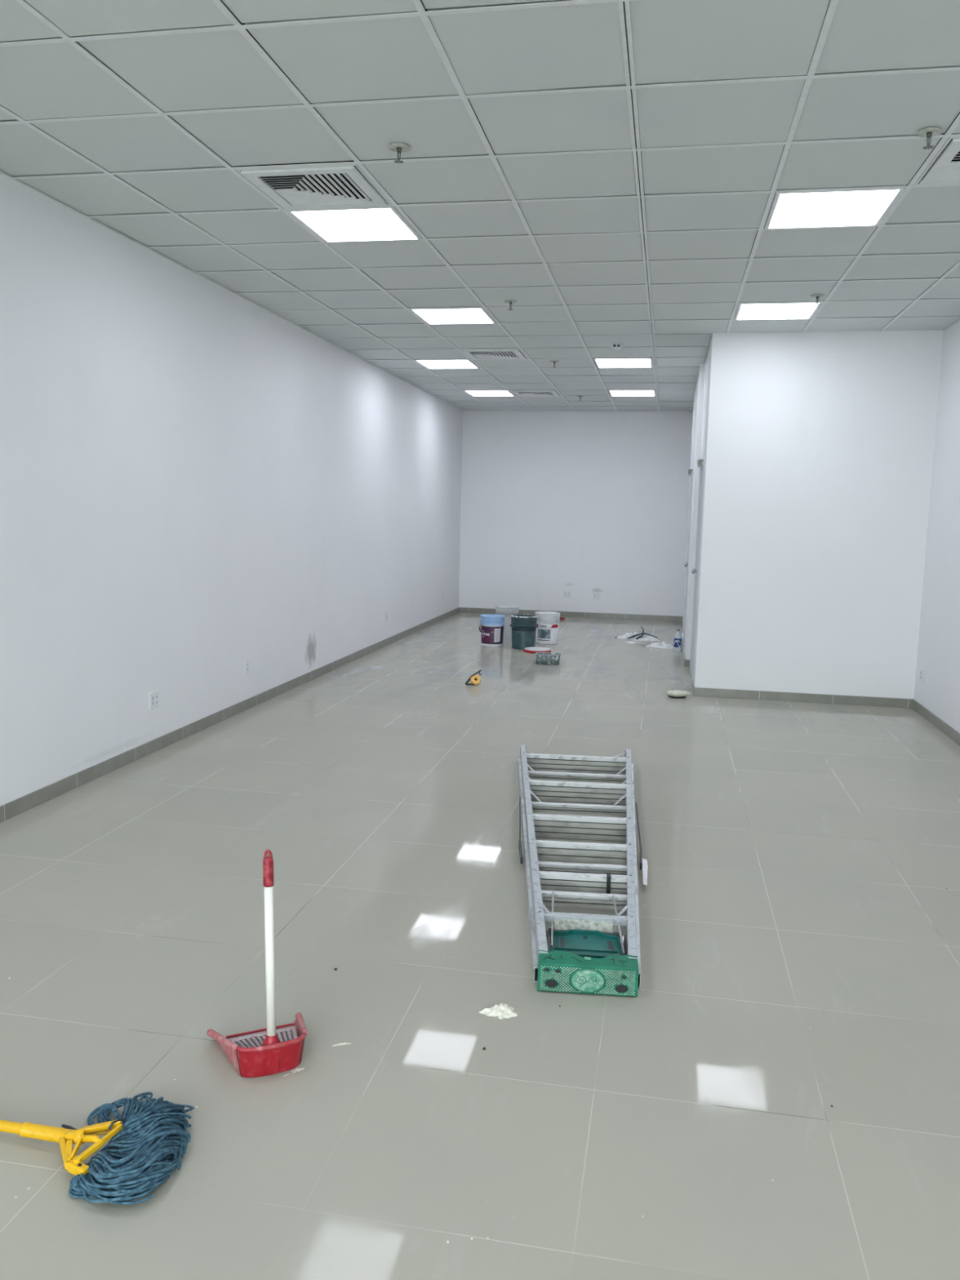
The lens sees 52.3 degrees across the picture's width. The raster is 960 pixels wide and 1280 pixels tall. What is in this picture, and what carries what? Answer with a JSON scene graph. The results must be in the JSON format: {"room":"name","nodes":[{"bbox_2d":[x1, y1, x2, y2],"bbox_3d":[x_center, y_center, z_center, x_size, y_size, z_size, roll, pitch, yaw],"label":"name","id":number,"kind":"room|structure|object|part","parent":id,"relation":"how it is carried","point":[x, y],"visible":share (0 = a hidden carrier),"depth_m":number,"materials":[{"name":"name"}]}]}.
{"room":"empty commercial space","nodes":[
{"label":"empty commercial space","id":0,"kind":"room"},
{"bbox_2d":[0,173,462,805],"bbox_3d":[-2.023,-0.985,6.541,0.120,3.304,18.032,3,8,11],"label":"wall","id":1,"kind":"structure","parent":0,"point":[197,483],"depth_m":6.34,"materials":[{"name":"paint"}]},
{"bbox_2d":[148,689,159,710],"bbox_3d":[-2.079,0.383,6.238,0.015,0.114,0.116,3,8,11],"label":"wall outlet","id":2,"kind":"object","parent":1,"relation":"attached to","point":[153,696],"visible":1,"depth_m":6.22,"materials":[{"name":"white plastic"}]},
{"bbox_2d":[151,694,154,706],"bbox_3d":[-2.079,0.386,6.213,0.004,0.068,0.034,3,8,11],"label":"socket","id":3,"kind":"object","parent":2,"relation":"attached to","point":[152,695],"depth_m":6.21,"materials":[{"name":"white plastic"}]},
{"bbox_2d":[155,693,158,705],"bbox_3d":[-2.070,0.380,6.260,0.004,0.068,0.034,3,8,11],"label":"socket","id":4,"kind":"object","parent":2,"relation":"attached to","point":[156,695],"depth_m":6.26,"materials":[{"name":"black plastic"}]},
{"bbox_2d":[0,607,459,822],"bbox_3d":[-2.006,0.624,6.679,0.011,0.079,17.912,3,8,11],"label":"baseboard","id":5,"kind":"structure","parent":1,"relation":"attached to","point":[9,810],"depth_m":6.49,"materials":[{"name":"tile"}]},
{"bbox_2d":[244,659,248,675],"bbox_3d":[-1.815,0.212,7.611,0.015,0.114,0.070,3,8,11],"label":"wall outlet","id":6,"kind":"object","parent":1,"relation":"attached to","point":[246,661],"visible":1,"depth_m":7.60,"materials":[{"name":"white plastic"}]},
{"bbox_2d":[385,612,387,622],"bbox_3d":[-1.088,-0.260,11.392,0.015,0.114,0.070,3,8,11],"label":"wall outlet","id":7,"kind":"object","parent":1,"relation":"attached to","point":[386,614],"visible":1,"depth_m":11.38,"materials":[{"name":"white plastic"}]},
{"bbox_2d":[0,612,959,1279],"bbox_3d":[0.585,0.832,6.217,5.527,0.100,18.132,3,8,11],"label":"floor","id":8,"kind":"structure","parent":0,"point":[805,961],"depth_m":3.21,"materials":[{"name":"tile"}]},
{"bbox_2d":[0,1092,194,1204],"bbox_3d":[-1.460,1.169,2.593,1.633,0.110,0.389,4,8,19],"label":"mop","id":9,"kind":"object","parent":8,"relation":"on","point":[147,1144],"visible":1,"depth_m":2.32,"materials":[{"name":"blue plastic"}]},
{"bbox_3d":[-1.707,1.194,2.556,1.200,0.060,0.025,3,8,14],"label":"handle","id":10,"kind":"part","parent":9,"relation":"part of","materials":[{"name":"yellow plastic"}]},
{"bbox_3d":[-0.958,1.205,2.359,0.109,0.049,0.157,5,8,26],"label":"clamp frame","id":11,"kind":"part","parent":9,"relation":"part of","materials":[{"name":"yellow plastic"}]},
{"bbox_2d":[206,848,307,1077],"bbox_3d":[-0.617,0.877,2.786,0.285,0.641,0.266,-2,8,-24],"label":"dustpan","id":12,"kind":"object","parent":8,"relation":"on","point":[273,1049],"visible":1,"depth_m":2.71,"materials":[{"name":"red plastic"},{"name":"white plastic"}]},
{"bbox_2d":[262,1033,280,1073],"bbox_3d":[-0.582,1.147,2.728,0.052,0.102,0.052,-2,8,-24],"label":"socket","id":13,"kind":"object","parent":12,"relation":"attached to","point":[271,1045],"depth_m":2.71,"materials":[{"name":"red plastic"}]},
{"bbox_2d":[289,1067,304,1073],"bbox_3d":[-0.515,1.209,2.748,0.045,0.001,0.023,-2,8,-22],"label":"smear","id":14,"kind":"object","parent":8,"relation":"on","point":[298,1069],"visible":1,"depth_m":2.75,"materials":[{"name":"white paint"}]},
{"bbox_2d":[332,1042,351,1046],"bbox_3d":[-0.409,1.194,2.887,0.056,0.001,0.013,-1,8,-18],"label":"smear","id":15,"kind":"object","parent":8,"relation":"on","point":[344,1043],"visible":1,"depth_m":2.88,"materials":[{"name":"white paint"}]},
{"bbox_2d":[464,670,481,684],"bbox_3d":[-0.058,0.343,8.940,0.161,0.136,0.081,0,8,-9],"label":"reel","id":16,"kind":"object","parent":8,"relation":"on","point":[475,679],"visible":1,"depth_m":8.93,"materials":[{"name":"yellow plastic"}]},
{"bbox_2d":[478,613,505,647],"bbox_3d":[0.140,-0.111,11.591,0.311,0.360,0.306,3,8,11],"label":"paint bucket","id":17,"kind":"object","parent":8,"relation":"on","point":[491,630],"visible":1,"depth_m":11.48,"materials":[{"name":"purple plastic"}]},
{"bbox_3d":[0.204,-0.056,11.480,0.082,0.162,0.013,-2,8,-26],"label":"label text panel","id":18,"kind":"part","parent":17,"relation":"part of","materials":[{"name":"white paper"}]},
{"bbox_2d":[479,1003,517,1017],"bbox_3d":[0.060,1.165,3.087,0.114,0.027,0.082,-2,8,-26],"label":"lump","id":19,"kind":"object","parent":8,"relation":"on","point":[502,1009],"visible":1,"depth_m":3.08,"materials":[{"name":"white"}]},
{"bbox_2d":[495,605,519,639],"bbox_3d":[0.339,-0.219,12.303,0.302,0.400,0.302,3,8,11],"label":"plastic bucket","id":20,"kind":"object","parent":8,"relation":"on","point":[507,611],"visible":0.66,"depth_m":12.18,"materials":[{"name":"white plastic"}]},
{"bbox_2d":[510,613,537,649],"bbox_3d":[0.513,-0.098,11.455,0.332,0.386,0.323,3,8,11],"label":"paint bucket","id":21,"kind":"object","parent":8,"relation":"on","point":[523,625],"visible":0.95,"depth_m":11.34,"materials":[{"name":"green plastic"}]},
{"bbox_3d":[0.488,-0.020,11.340,0.185,0.140,0.038,3,8,11],"label":"embossed panel","id":22,"kind":"part","parent":21,"relation":"part of","materials":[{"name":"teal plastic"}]},
{"bbox_2d":[523,646,551,653],"bbox_3d":[0.657,0.117,11.196,0.316,0.034,0.316,3,8,11],"label":"lid","id":23,"kind":"object","parent":8,"relation":"on","point":[534,649],"visible":0.93,"depth_m":11.14,"materials":[{"name":"white plastic"}]},
{"bbox_3d":[0.657,0.106,11.195,0.306,0.012,0.306,3,8,11],"label":"lid","id":24,"kind":"part","parent":23,"relation":"part of","materials":[{"name":"white plastic"}]},
{"bbox_2d":[534,611,560,644],"bbox_3d":[0.818,-0.145,11.912,0.312,0.375,0.312,3,8,11],"label":"paint bucket","id":25,"kind":"object","parent":8,"relation":"on","point":[548,622],"visible":0.86,"depth_m":11.80,"materials":[{"name":"plastic"}]},
{"bbox_2d":[537,628,550,638],"bbox_3d":[0.769,-0.074,11.803,0.163,0.110,0.030,4,8,21],"label":"picture","id":26,"kind":"object","parent":25,"relation":"on","point":[542,633],"depth_m":11.79},
{"bbox_2d":[534,652,561,665],"bbox_3d":[0.717,0.196,10.312,0.269,0.109,0.183,2,8,9],"label":"plastic tub","id":27,"kind":"object","parent":8,"relation":"on","point":[542,658],"visible":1,"depth_m":10.24,"materials":[{"name":"plastic"}]},
{"bbox_2d":[517,744,648,996],"bbox_3d":[0.477,0.918,4.688,0.708,0.118,3.003,2,7,5],"label":"step ladder","id":28,"kind":"object","parent":8,"relation":"on","point":[585,955],"visible":1,"depth_m":4.15,"materials":[{"name":"aluminium"},{"name":"green plastic"},{"name":"black plastic"}]},
{"bbox_3d":[0.215,0.945,4.679,0.189,0.054,2.800,2,7,5],"label":"rail","id":29,"kind":"part","parent":28,"relation":"part of","materials":[{"name":"metal"}]},
{"bbox_3d":[0.241,0.895,4.731,0.031,0.087,2.958,1,7,1],"label":"rail","id":30,"kind":"part","parent":28,"relation":"part of","materials":[{"name":"metal"}]},
{"bbox_3d":[0.230,1.091,3.394,0.008,0.078,0.215,2,7,5],"label":"hinge plate","id":31,"kind":"part","parent":28,"relation":"part of","materials":[{"name":"silver metal"}]},
{"bbox_3d":[0.268,1.023,3.612,0.008,0.050,0.401,2,7,5],"label":"spreader rod","id":32,"kind":"part","parent":28,"relation":"part of","materials":[{"name":"metal"}]},
{"bbox_3d":[0.378,1.044,3.570,0.212,0.042,0.004,2,7,5],"label":"brace plate","id":33,"kind":"part","parent":28,"relation":"part of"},
{"bbox_2d":[550,928,622,958],"bbox_3d":[0.371,1.093,3.419,0.253,0.037,0.297,2,7,5],"label":"tray","id":34,"kind":"object","parent":28,"relation":"on","point":[593,943],"depth_m":3.48,"materials":[{"name":"plastic"}]},
{"bbox_3d":[0.505,1.032,3.564,0.008,0.045,0.421,2,7,2],"label":"spreader rod","id":35,"kind":"part","parent":28,"relation":"part of","materials":[{"name":"metal"}]},
{"bbox_3d":[0.505,1.100,3.373,0.008,0.078,0.215,2,7,5],"label":"hinge plate","id":36,"kind":"part","parent":28,"relation":"part of","materials":[{"name":"silver metal"}]},
{"bbox_3d":[0.718,0.910,4.694,0.031,0.087,2.958,2,8,8],"label":"rail","id":37,"kind":"part","parent":28,"relation":"part of","materials":[{"name":"metal"}]},
{"bbox_3d":[0.732,0.962,4.638,0.014,0.054,2.806,2,8,8],"label":"rail","id":38,"kind":"part","parent":28,"relation":"part of","materials":[{"name":"metal"}]},
{"bbox_2d":[623,641,642,643],"bbox_3d":[1.900,0.027,12.149,0.263,0.020,0.113,3,8,11],"label":"scrap","id":39,"kind":"object","parent":8,"relation":"on","point":[624,642],"visible":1,"depth_m":12.14,"materials":[{"name":"white paper"}]},
{"bbox_2d":[615,626,660,640],"bbox_3d":[2.022,-0.093,12.541,0.517,0.166,0.360,0,8,-13],"label":"plastic bag","id":40,"kind":"object","parent":8,"relation":"on","point":[635,637],"visible":1,"depth_m":12.47,"materials":[{"name":"white plastic"}]},
{"bbox_2d":[644,640,674,648],"bbox_3d":[2.203,0.044,11.845,0.346,0.079,0.255,7,9,35],"label":"sheet","id":41,"kind":"object","parent":8,"relation":"on","point":[664,645],"visible":1,"depth_m":11.78,"materials":[{"name":"white plastic"}]},
{"bbox_2d":[673,629,681,647],"bbox_3d":[2.308,0.007,11.408,0.090,0.269,0.090,3,8,11],"label":"water bottle","id":42,"kind":"object","parent":8,"relation":"on","point":[677,641],"visible":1,"depth_m":11.38,"materials":[{"name":"blue plastic"}]},
{"bbox_2d":[673,637,681,647],"bbox_3d":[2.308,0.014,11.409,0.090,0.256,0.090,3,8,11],"label":"label","id":43,"kind":"object","parent":42,"relation":"on","point":[677,641],"depth_m":11.37,"materials":[{"name":"blue paper"}]},
{"bbox_2d":[666,687,691,697],"bbox_3d":[1.736,0.457,8.550,0.220,0.092,0.136,2,7,6],"label":"pad","id":44,"kind":"object","parent":8,"relation":"on","point":[672,693],"visible":1,"depth_m":8.51,"materials":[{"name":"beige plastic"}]},
{"bbox_2d":[680,631,684,649],"bbox_3d":[2.388,0.007,11.573,0.043,0.225,0.028,-3,8,-29],"label":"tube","id":45,"kind":"object","parent":8,"relation":"on","point":[682,633],"visible":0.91,"depth_m":11.56,"materials":[{"name":"white plastic"}]},
{"bbox_2d":[0,0,959,411],"bbox_3d":[0.479,-2.301,4.868,5.527,0.251,20.030,3,8,11],"label":"ceiling","id":46,"kind":"structure","parent":0,"point":[612,171],"depth_m":4.24,"materials":[{"name":"metal"}]},
{"bbox_2d":[235,160,391,209],"bbox_3d":[-0.786,-2.220,4.726,0.580,0.090,0.594,3,8,11],"label":"ceiling vent","id":47,"kind":"object","parent":46,"relation":"in","point":[329,186],"visible":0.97,"depth_m":4.76,"materials":[{"name":"metal"}]},
{"bbox_2d":[286,200,422,242],"bbox_3d":[-0.670,-2.275,5.333,0.578,0.034,0.596,3,8,11],"label":"recessed light","id":48,"kind":"object","parent":46,"relation":"in","point":[367,224],"visible":0.76,"depth_m":5.32,"materials":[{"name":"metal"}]},
{"bbox_2d":[388,142,409,163],"bbox_3d":[-0.346,-2.076,4.178,0.092,0.062,0.092,3,8,11],"label":"sprinkler","id":49,"kind":"object","parent":46,"relation":"attached to","point":[398,148],"visible":1,"depth_m":4.17,"materials":[{"name":"metal"}]},
{"bbox_2d":[413,358,479,368],"bbox_3d":[-0.339,-2.913,10.282,0.578,0.034,0.596,3,8,11],"label":"recessed light","id":50,"kind":"object","parent":46,"relation":"in","point":[428,364],"visible":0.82,"depth_m":10.29,"materials":[{"name":"white plastic"}]},
{"bbox_2d":[417,360,476,368],"bbox_3d":[-0.339,-2.907,10.283,0.536,0.010,0.572,3,8,11],"label":"diffuser","id":51,"kind":"object","parent":50,"relation":"attached to","point":[426,363],"depth_m":10.28,"materials":[{"name":"white plastic"}]},
{"bbox_2d":[408,306,496,324],"bbox_3d":[-0.205,-2.580,7.752,0.578,0.034,0.596,3,8,11],"label":"recessed light","id":52,"kind":"object","parent":46,"relation":"in","point":[468,315],"visible":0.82,"depth_m":7.74,"materials":[{"name":"white plastic"}]},
{"bbox_2d":[462,388,515,395],"bbox_3d":[0.127,-3.218,12.700,0.578,0.034,0.596,3,8,11],"label":"recessed light","id":53,"kind":"object","parent":46,"relation":"in","point":[471,392],"visible":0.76,"depth_m":12.65,"materials":[{"name":"white plastic"}]},
{"bbox_2d":[466,391,512,395],"bbox_3d":[0.127,-3.212,12.701,0.536,0.010,0.572,3,8,11],"label":"diffuser","id":54,"kind":"object","parent":53,"relation":"attached to","point":[471,393],"depth_m":12.74,"materials":[{"name":"white plastic"}]},
{"bbox_2d":[459,347,528,359],"bbox_3d":[0.145,-2.830,9.563,0.580,0.090,0.594,3,8,11],"label":"ceiling vent","id":55,"kind":"object","parent":46,"relation":"in","point":[516,353],"visible":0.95,"depth_m":9.57,"materials":[{"name":"metal"}]},
{"bbox_2d":[504,299,516,310],"bbox_3d":[0.225,-2.454,7.174,0.092,0.062,0.092,3,8,11],"label":"sprinkler","id":56,"kind":"object","parent":46,"relation":"attached to","point":[510,302],"visible":1,"depth_m":7.16,"materials":[{"name":"metal"}]},
{"bbox_2d":[511,389,560,396],"bbox_3d":[0.726,-3.212,12.586,0.580,0.090,0.594,3,8,11],"label":"ceiling vent","id":57,"kind":"object","parent":46,"relation":"in","point":[520,393],"visible":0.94,"depth_m":12.57,"materials":[{"name":"metal"}]},
{"bbox_2d":[550,360,559,368],"bbox_3d":[0.758,-2.804,9.946,0.092,0.062,0.092,3,8,11],"label":"sprinkler","id":58,"kind":"object","parent":46,"relation":"attached to","point":[553,362],"visible":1,"depth_m":9.94,"materials":[{"name":"metal"}]},
{"bbox_2d":[611,342,622,349],"bbox_3d":[1.242,-2.661,8.866,0.104,0.045,0.104,3,8,11],"label":"smoke detector","id":59,"kind":"object","parent":46,"relation":"attached to","point":[615,345],"visible":1,"depth_m":8.83,"materials":[{"name":"white plastic"}]},
{"bbox_2d":[593,357,653,368],"bbox_3d":[1.464,-2.829,9.946,0.578,0.034,0.596,3,8,11],"label":"recessed light","id":60,"kind":"object","parent":46,"relation":"in","point":[601,362],"visible":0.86,"depth_m":9.94,"materials":[{"name":"white plastic"}]},
{"bbox_2d":[608,389,656,396],"bbox_3d":[1.929,-3.134,12.364,0.578,0.034,0.596,3,8,11],"label":"recessed light","id":61,"kind":"object","parent":46,"relation":"in","point":[623,393],"visible":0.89,"depth_m":12.36,"materials":[{"name":"white plastic"}]},
{"bbox_2d":[610,391,653,395],"bbox_3d":[1.929,-3.128,12.365,0.536,0.010,0.572,3,8,11],"label":"diffuser","id":62,"kind":"object","parent":61,"relation":"attached to","point":[612,393],"depth_m":12.41,"materials":[{"name":"white plastic"}]},
{"bbox_2d":[733,300,822,319],"bbox_3d":[2.213,-2.467,7.301,0.578,0.034,0.596,3,8,11],"label":"recessed light","id":63,"kind":"object","parent":46,"relation":"in","point":[760,311],"visible":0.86,"depth_m":7.30,"materials":[{"name":"white plastic"}]},
{"bbox_2d":[810,293,824,305],"bbox_3d":[2.338,-2.355,6.777,0.092,0.062,0.092,3,8,11],"label":"sprinkler","id":64,"kind":"object","parent":46,"relation":"attached to","point":[817,296],"visible":1,"depth_m":6.77,"materials":[{"name":"metal"}]},
{"bbox_2d":[764,185,905,229],"bbox_3d":[1.748,-2.162,4.882,0.578,0.034,0.596,3,8,11],"label":"recessed light","id":65,"kind":"object","parent":46,"relation":"in","point":[857,207],"visible":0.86,"depth_m":4.86,"materials":[{"name":"white plastic"}]},
{"bbox_2d":[916,126,942,149],"bbox_3d":[1.785,-1.991,3.889,0.092,0.062,0.092,3,8,11],"label":"sprinkler","id":66,"kind":"object","parent":46,"relation":"attached to","point":[928,132],"visible":1,"depth_m":3.88,"materials":[{"name":"metal"}]},
{"bbox_2d":[914,133,959,186],"bbox_3d":[2.231,-2.079,4.163,0.580,0.090,0.594,3,8,11],"label":"ceiling vent","id":67,"kind":"object","parent":46,"relation":"in","point":[944,167],"visible":1,"depth_m":4.28,"materials":[{"name":"metal"}]},
{"bbox_2d":[458,397,693,616],"bbox_3d":[1.712,-1.990,14.886,4.068,3.304,0.120,3,8,11],"label":"wall","id":68,"kind":"structure","parent":0,"point":[584,504],"depth_m":14.88,"materials":[{"name":"paint"}]},
{"bbox_2d":[563,591,571,598],"bbox_3d":[1.342,-0.701,15.055,0.116,0.114,0.015,3,8,11],"label":"wall outlet","id":69,"kind":"object","parent":68,"relation":"attached to","point":[566,594],"visible":1,"depth_m":15.05,"materials":[{"name":"white plastic"}]},
{"bbox_2d":[459,607,682,621],"bbox_3d":[1.375,-0.397,15.084,3.457,0.079,0.011,3,8,11],"label":"baseboard","id":70,"kind":"structure","parent":68,"relation":"attached to","point":[490,611],"depth_m":15.01,"materials":[{"name":"tile"}]},
{"bbox_2d":[592,592,600,599],"bbox_3d":[1.785,-0.672,14.973,0.116,0.114,0.015,3,8,11],"label":"wall outlet","id":71,"kind":"object","parent":68,"relation":"attached to","point":[596,596],"visible":1,"depth_m":14.97,"materials":[{"name":"white plastic"}]},
{"bbox_2d":[682,337,711,684],"bbox_3d":[2.565,-1.536,11.546,0.168,3.304,6.182,3,8,11],"label":"wall","id":72,"kind":"structure","parent":0,"point":[701,394],"depth_m":10.08,"materials":[{"name":"paint"}]},
{"bbox_2d":[682,469,693,651],"bbox_3d":[2.420,-0.890,11.223,0.160,2.100,0.900,3,8,11],"label":"door","id":73,"kind":"structure","parent":72,"relation":"in","point":[690,471],"depth_m":11.51,"materials":[{"name":"wood"}]},
{"bbox_2d":[681,616,694,694],"bbox_3d":[2.453,0.068,11.702,0.059,0.079,6.291,3,8,11],"label":"baseboard","id":74,"kind":"structure","parent":72,"relation":"attached to","point":[686,662],"depth_m":10.29,"materials":[{"name":"tile"}]},
{"bbox_2d":[689,459,704,686],"bbox_3d":[2.101,-0.648,9.313,0.160,2.100,0.860,3,8,11],"label":"door","id":75,"kind":"structure","parent":72,"relation":"in","point":[700,463],"depth_m":9.62,"materials":[{"name":"wood"}]},
{"bbox_3d":[2.120,-0.678,9.624,0.076,0.060,0.060,3,8,11],"label":"knob","id":76,"kind":"part","parent":75,"relation":"part of","materials":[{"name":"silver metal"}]},
{"bbox_2d":[693,308,943,708],"bbox_3d":[2.826,-1.108,8.310,1.830,3.304,0.131,3,8,11],"label":"wall","id":77,"kind":"structure","parent":0,"point":[819,462],"depth_m":8.26,"materials":[{"name":"paint"}]},
{"bbox_2d":[914,319,959,733],"bbox_3d":[2.696,-0.350,2.480,0.120,3.304,11.731,3,8,11],"label":"wall","id":78,"kind":"structure","parent":0,"point":[939,639],"depth_m":7.62,"materials":[{"name":"paint"}]},
{"bbox_2d":[919,667,924,683],"bbox_3d":[3.642,0.292,8.058,0.015,0.114,0.116,3,8,11],"label":"wall outlet","id":79,"kind":"object","parent":78,"relation":"attached to","point":[922,670],"visible":1,"depth_m":8.03,"materials":[{"name":"white plastic"}]},
{"bbox_2d":[911,699,959,745],"bbox_3d":[2.584,1.254,2.637,0.011,0.079,11.600,3,8,11],"label":"baseboard","id":80,"kind":"structure","parent":78,"relation":"attached to","point":[953,734],"depth_m":7.52,"materials":[{"name":"tile"}]}
]}

